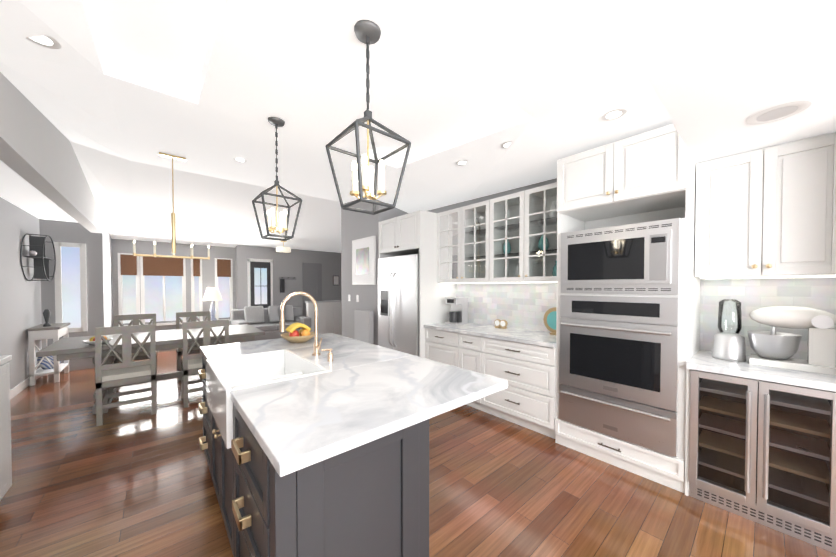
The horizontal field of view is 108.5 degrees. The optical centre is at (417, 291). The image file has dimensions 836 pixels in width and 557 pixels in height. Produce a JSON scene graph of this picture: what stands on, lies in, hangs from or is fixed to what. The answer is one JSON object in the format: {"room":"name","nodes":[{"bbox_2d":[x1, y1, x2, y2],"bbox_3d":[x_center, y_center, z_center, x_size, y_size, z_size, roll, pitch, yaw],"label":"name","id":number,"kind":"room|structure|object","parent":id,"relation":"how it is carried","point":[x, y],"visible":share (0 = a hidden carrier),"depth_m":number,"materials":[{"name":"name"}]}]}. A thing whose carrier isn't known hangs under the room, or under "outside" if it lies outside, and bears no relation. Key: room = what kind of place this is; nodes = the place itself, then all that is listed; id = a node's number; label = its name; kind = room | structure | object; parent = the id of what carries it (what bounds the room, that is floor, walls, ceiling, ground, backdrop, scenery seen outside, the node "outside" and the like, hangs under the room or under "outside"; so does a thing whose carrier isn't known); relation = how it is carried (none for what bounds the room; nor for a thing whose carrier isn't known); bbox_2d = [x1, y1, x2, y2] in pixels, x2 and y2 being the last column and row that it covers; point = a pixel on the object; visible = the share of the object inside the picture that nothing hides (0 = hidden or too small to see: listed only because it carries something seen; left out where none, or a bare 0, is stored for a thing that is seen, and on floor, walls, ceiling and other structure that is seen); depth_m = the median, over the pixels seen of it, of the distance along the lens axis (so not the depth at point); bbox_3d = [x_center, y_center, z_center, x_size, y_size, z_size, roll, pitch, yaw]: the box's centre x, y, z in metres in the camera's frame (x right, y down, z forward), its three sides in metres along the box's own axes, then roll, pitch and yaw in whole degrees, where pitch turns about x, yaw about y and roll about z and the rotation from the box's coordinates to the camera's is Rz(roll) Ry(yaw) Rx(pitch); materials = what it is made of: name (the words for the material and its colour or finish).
{"room":"kitchen","nodes":[
{"label":"kitchen","id":0,"kind":"room"},
{"bbox_2d":[203,287,221,320],"bbox_3d":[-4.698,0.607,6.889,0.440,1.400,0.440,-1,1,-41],"label":"table lamp","id":1,"kind":"object","parent":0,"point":[212,294],"visible":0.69,"depth_m":6.80,"materials":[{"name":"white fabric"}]},
{"bbox_2d":[0,72,700,389],"bbox_3d":[-0.102,-0.249,4.237,8.250,3.200,11.500,-1,1,-41],"label":"wall","id":2,"kind":"structure","parent":0,"point":[37,151],"depth_m":4.85,"materials":[{"name":"grey paint"}]},
{"bbox_2d":[10,375,41,399],"bbox_3d":[-4.199,1.322,2.707,0.011,0.110,5.700,-1,1,-41],"label":"baseboard","id":3,"kind":"structure","parent":2,"relation":"attached to","point":[18,388],"depth_m":3.99,"materials":[{"name":"white wood"}]},
{"bbox_2d":[20,234,55,280],"bbox_3d":[-5.595,-0.492,4.443,0.204,0.694,0.694,-1,1,-41],"label":"shelf","id":4,"kind":"object","parent":2,"relation":"attached to","point":[36,252],"visible":1,"depth_m":4.39,"materials":[{"name":"metal"}]},
{"bbox_2d":[54,242,86,332],"bbox_3d":[-5.819,-0.062,5.047,0.350,1.500,0.045,-1,1,-41],"label":"nook window","id":5,"kind":"structure","parent":2,"relation":"in","point":[58,291],"depth_m":5.04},
{"bbox_2d":[118,253,232,325],"bbox_3d":[-5.579,-0.026,7.079,2.100,1.600,0.105,-1,1,-41],"label":"bay window","id":6,"kind":"structure","parent":2,"relation":"in","point":[137,266],"depth_m":6.88,"materials":[{"name":"white wood"}]},
{"bbox_2d":[247,258,272,307],"bbox_3d":[-4.142,0.220,7.921,0.600,2.140,0.050,-1,1,-41],"label":"window","id":7,"kind":"structure","parent":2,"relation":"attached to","point":[260,280],"depth_m":7.89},
{"bbox_2d":[279,277,295,292],"bbox_3d":[-3.604,-0.183,8.347,0.460,0.430,0.100,-1,1,-41],"label":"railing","id":8,"kind":"object","parent":2,"relation":"attached to","point":[282,284],"visible":1,"depth_m":8.22,"materials":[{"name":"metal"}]},
{"bbox_2d":[303,263,321,316],"bbox_3d":[-3.095,0.224,8.836,0.560,2.100,0.035,-1,1,-41],"label":"closet door","id":9,"kind":"structure","parent":2,"relation":"in","point":[312,279],"depth_m":8.82,"materials":[{"name":"grey wood"}]},
{"bbox_2d":[333,276,358,301],"bbox_3d":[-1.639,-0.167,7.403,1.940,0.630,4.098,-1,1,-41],"label":"light switches","id":10,"kind":"object","parent":2,"relation":"attached to","point":[335,280],"visible":0.75,"depth_m":9.25,"materials":[{"name":"white plastic"}]},
{"bbox_2d":[352,236,375,284],"bbox_3d":[-0.923,-0.503,5.070,0.035,0.780,0.720,-1,1,-41],"label":"picture","id":11,"kind":"object","parent":2,"relation":"attached to","point":[363,261],"visible":1,"depth_m":5.01,"materials":[{"name":"white"}]},
{"bbox_2d":[378,210,457,255],"bbox_3d":[-0.031,-0.834,4.563,0.696,0.500,0.945,-1,1,-41],"label":"upper cabinet","id":12,"kind":"object","parent":2,"relation":"attached to","point":[421,230],"depth_m":4.11,"materials":[{"name":"wood"}]},
{"bbox_2d":[554,124,697,207],"bbox_3d":[1.760,-0.935,2.550,0.616,0.470,0.889,-1,1,-41],"label":"upper cabinet","id":13,"kind":"object","parent":2,"relation":"attached to","point":[649,161],"depth_m":2.28,"materials":[{"name":"wood"}]},
{"bbox_2d":[456,277,835,364],"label":"backsplash","id":14,"kind":"structure","parent":2,"relation":"attached to","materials":[{"name":"grey tile"}]},
{"bbox_2d":[694,132,835,279],"bbox_3d":[2.354,-0.512,2.052,0.376,0.821,0.650,-1,1,-41],"label":"upper cabinet","id":15,"kind":"object","parent":2,"relation":"attached to","point":[769,213],"depth_m":1.91,"materials":[{"name":"wood"}]},
{"bbox_2d":[0,344,835,556],"bbox_3d":[-0.738,1.355,4.045,10.500,0.001,13.000,-1,1,-41],"label":"floor","id":16,"kind":"structure","parent":0,"point":[133,480],"depth_m":2.04,"materials":[{"name":"brown wood"}]},
{"bbox_2d":[0,355,11,500],"bbox_3d":[-2.646,0.916,1.431,0.665,0.965,0.980,-1,1,-41],"label":"base cabinet","id":17,"kind":"object","parent":16,"relation":"on","point":[5,454],"visible":1,"depth_m":1.92,"materials":[{"name":"white wood"}]},
{"bbox_2d":[27,309,69,385],"bbox_3d":[-5.652,0.805,4.627,0.305,1.080,0.720,-1,1,-41],"label":"console table","id":18,"kind":"object","parent":16,"relation":"on","point":[55,332],"visible":0.88,"depth_m":4.44,"materials":[{"name":"wood"}]},
{"bbox_2d":[95,324,156,425],"bbox_3d":[-3.237,0.866,3.365,0.460,1.000,0.450,-1,1,-41],"label":"chair","id":19,"kind":"object","parent":16,"relation":"on","point":[126,370],"visible":1,"depth_m":3.21,"materials":[{"name":"grey wood"}]},
{"bbox_2d":[114,313,156,389],"bbox_3d":[-4.113,0.849,4.379,0.460,1.000,0.450,-1,1,-41],"label":"chair","id":20,"kind":"object","parent":16,"relation":"on","point":[135,319],"visible":0.33,"depth_m":4.45,"materials":[{"name":"grey wood"}]},
{"bbox_2d":[36,324,264,413],"bbox_3d":[-3.377,0.928,4.110,2.100,0.851,1.120,-1,1,-41],"label":"dining table","id":21,"kind":"object","parent":16,"relation":"on","point":[71,348],"visible":0.48,"depth_m":3.71,"materials":[{"name":"grey wood"}]},
{"bbox_2d":[82,336,112,344],"bbox_3d":[-3.654,0.557,3.429,0.250,0.085,0.250,-1,1,-41],"label":"bowl","id":22,"kind":"object","parent":21,"relation":"on","point":[91,341],"depth_m":3.40,"materials":[{"name":"white ceramic"}]},
{"bbox_2d":[176,311,212,380],"bbox_3d":[-3.583,0.842,4.836,0.460,1.000,0.450,-1,1,-41],"label":"chair","id":23,"kind":"object","parent":16,"relation":"on","point":[192,318],"visible":0.46,"depth_m":4.85,"materials":[{"name":"grey wood"}]},
{"bbox_2d":[181,320,228,407],"bbox_3d":[-2.707,0.859,3.822,0.460,1.000,0.450,-1,1,-41],"label":"chair","id":24,"kind":"object","parent":16,"relation":"on","point":[191,364],"visible":0.65,"depth_m":3.60,"materials":[{"name":"grey wood"}]},
{"bbox_2d":[231,305,310,342],"bbox_3d":[-3.470,0.823,7.161,1.550,0.958,0.900,-1,1,-41],"label":"sofa","id":25,"kind":"object","parent":16,"relation":"on","point":[267,320],"visible":0.4,"depth_m":7.00,"materials":[{"name":"fabric"}]},
{"bbox_2d":[198,351,428,556],"bbox_3d":[-0.863,0.946,1.882,0.697,0.890,2.000,-1,1,-41],"label":"kitchen island","id":26,"kind":"object","parent":16,"relation":"on","point":[372,500],"depth_m":1.21,"materials":[{"name":"grey wood"}]},
{"bbox_2d":[200,333,357,362],"bbox_3d":[-1.165,0.469,2.605,1.130,0.040,0.558,-1,1,-41],"label":"island countertop","id":27,"kind":"structure","parent":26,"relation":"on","point":[218,353],"depth_m":2.42,"materials":[{"name":"white stone"}]},
{"bbox_2d":[280,291,332,361],"bbox_3d":[-0.737,0.230,1.993,0.277,0.458,0.278,-1,1,-41],"label":"faucet","id":28,"kind":"object","parent":26,"relation":"on","point":[315,356],"depth_m":2.07,"materials":[{"name":"gold metal"}]},
{"bbox_2d":[230,355,507,478],"bbox_3d":[-0.207,0.487,1.495,1.130,0.040,0.768,-1,1,-41],"label":"island countertop","id":29,"kind":"structure","parent":26,"relation":"on","point":[305,421],"depth_m":1.26,"materials":[{"name":"white stone"}]},
{"bbox_2d":[206,349,330,448],"bbox_3d":[-0.961,0.597,1.884,0.525,0.279,0.800,-1,1,-41],"label":"sink","id":30,"kind":"object","parent":29,"relation":"in","point":[224,375],"depth_m":2.00,"materials":[{"name":"white ceramic"}]},
{"bbox_2d":[305,300,341,335],"bbox_3d":[-2.394,0.767,8.056,1.190,1.040,0.190,-1,1,-41],"label":"wall","id":31,"kind":"structure","parent":16,"relation":"on","point":[329,316],"depth_m":7.95,"materials":[{"name":"paint"}]},
{"bbox_2d":[354,309,373,343],"bbox_3d":[-1.053,0.827,4.821,0.510,1.030,0.480,-1,1,-41],"label":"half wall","id":32,"kind":"structure","parent":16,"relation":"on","point":[363,325],"depth_m":4.85,"materials":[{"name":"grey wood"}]},
{"bbox_2d":[378,252,457,357],"bbox_3d":[-0.034,0.421,4.546,0.711,1.850,0.978,-1,1,-41],"label":"refrigerator","id":33,"kind":"object","parent":16,"relation":"on","point":[416,290],"depth_m":4.15,"materials":[{"name":"silver metal"}]},
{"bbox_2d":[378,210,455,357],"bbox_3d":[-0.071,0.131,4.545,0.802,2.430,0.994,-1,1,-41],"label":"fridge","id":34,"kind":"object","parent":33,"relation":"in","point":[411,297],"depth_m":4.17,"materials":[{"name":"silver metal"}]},
{"bbox_2d":[426,328,453,365],"bbox_3d":[0.539,0.921,3.994,0.616,0.870,0.654,-1,1,-41],"label":"base cabinet","id":35,"kind":"object","parent":16,"relation":"on","point":[439,345],"depth_m":3.82,"materials":[{"name":"wood"}]},
{"bbox_2d":[454,332,473,407],"bbox_3d":[0.804,0.926,3.688,0.616,0.870,0.388,-1,1,-41],"label":"base cabinet","id":36,"kind":"object","parent":16,"relation":"on","point":[463,345],"depth_m":3.53,"materials":[{"name":"wood"}]},
{"bbox_2d":[474,336,549,436],"bbox_3d":[1.180,0.933,3.252,0.616,0.870,0.881,-1,1,-41],"label":"base cabinet","id":37,"kind":"object","parent":16,"relation":"on","point":[525,402],"depth_m":3.01,"materials":[{"name":"wood"}]},
{"bbox_2d":[426,320,549,347],"bbox_3d":[0.887,0.473,3.564,0.641,0.040,1.749,-1,1,-41],"label":"countertop","id":38,"kind":"structure","parent":37,"relation":"on","point":[491,331],"depth_m":3.41,"materials":[{"name":"white stone"}]},
{"bbox_2d":[550,184,701,495],"bbox_3d":[1.749,0.340,2.562,0.644,2.080,0.889,-1,1,-41],"label":"tall cabinet","id":39,"kind":"object","parent":16,"relation":"on","point":[574,309],"depth_m":2.30,"materials":[{"name":"wood"}]},
{"bbox_2d":[694,372,835,527],"bbox_3d":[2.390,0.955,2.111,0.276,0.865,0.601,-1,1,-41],"label":"wine cooler","id":40,"kind":"object","parent":16,"relation":"on","point":[775,444],"depth_m":1.75,"materials":[{"name":"metal"}]},
{"bbox_2d":[690,348,835,391],"bbox_3d":[2.254,0.500,1.982,0.641,0.040,0.650,-1,1,-41],"label":"countertop","id":41,"kind":"structure","parent":40,"relation":"on","point":[822,377],"depth_m":1.82,"materials":[{"name":"white stone"}]},
{"bbox_2d":[0,0,835,252],"bbox_3d":[-0.102,-1.332,4.219,8.250,0.736,11.500,-1,1,-41],"label":"ceiling","id":42,"kind":"structure","parent":0,"point":[120,95],"depth_m":1.88,"materials":[{"name":"white paint"}]},
{"bbox_2d":[25,35,61,49],"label":"recessed light","id":43,"kind":"object","parent":42,"relation":"in","point":[45,41],"depth_m":1.57,"materials":[{"name":"white metal"}]},
{"bbox_2d":[133,152,209,259],"bbox_3d":[-2.800,-0.965,3.440,0.684,1.164,0.144,-1,1,-41],"label":"dining chandelier","id":44,"kind":"object","parent":42,"relation":"hanging from","point":[173,225],"visible":1,"depth_m":3.43,"materials":[{"name":"gold metal"}]},
{"bbox_2d":[252,117,301,240],"bbox_3d":[-1.150,-0.907,2.449,0.308,0.955,0.308,-1,1,-41],"label":"pendant lantern","id":45,"kind":"object","parent":42,"relation":"hanging from","point":[276,122],"visible":1,"depth_m":2.44,"materials":[{"name":"metal"}]},
{"bbox_2d":[276,241,290,252],"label":"ceiling light","id":46,"kind":"object","parent":42,"relation":"in","point":[278,249],"depth_m":7.54,"materials":[{"name":"white metal"}]},
{"bbox_2d":[325,20,410,214],"bbox_3d":[-0.243,-0.832,1.462,0.308,0.857,0.308,-1,1,-41],"label":"pendant lantern","id":47,"kind":"object","parent":42,"relation":"hanging from","point":[367,32],"visible":1,"depth_m":1.45,"materials":[{"name":"metal"}]},
{"bbox_2d":[601,108,626,120],"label":"recessed light","id":48,"kind":"object","parent":42,"relation":"in","point":[614,114],"depth_m":2.05,"materials":[{"name":"white metal"}]},
{"bbox_2d":[745,100,811,124],"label":"recessed light","id":49,"kind":"object","parent":42,"relation":"in","point":[778,112],"depth_m":1.54,"materials":[{"name":"white metal"}]},
{"bbox_2d":[742,328,809,367],"bbox_3d":[2.323,0.354,1.967,0.236,0.160,0.236,-1,1,-41],"label":"mixing bowl","id":50,"kind":"object","parent":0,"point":[768,345],"depth_m":1.94,"materials":[{"name":"metal"}]},
{"label":"outside","id":51,"kind":"structure","parent":0,"visible":0},
{"bbox_2d":[61,247,229,327],"bbox_3d":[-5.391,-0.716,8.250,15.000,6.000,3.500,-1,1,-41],"label":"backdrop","id":52,"kind":"structure","parent":51,"point":[71,298],"depth_m":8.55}
]}

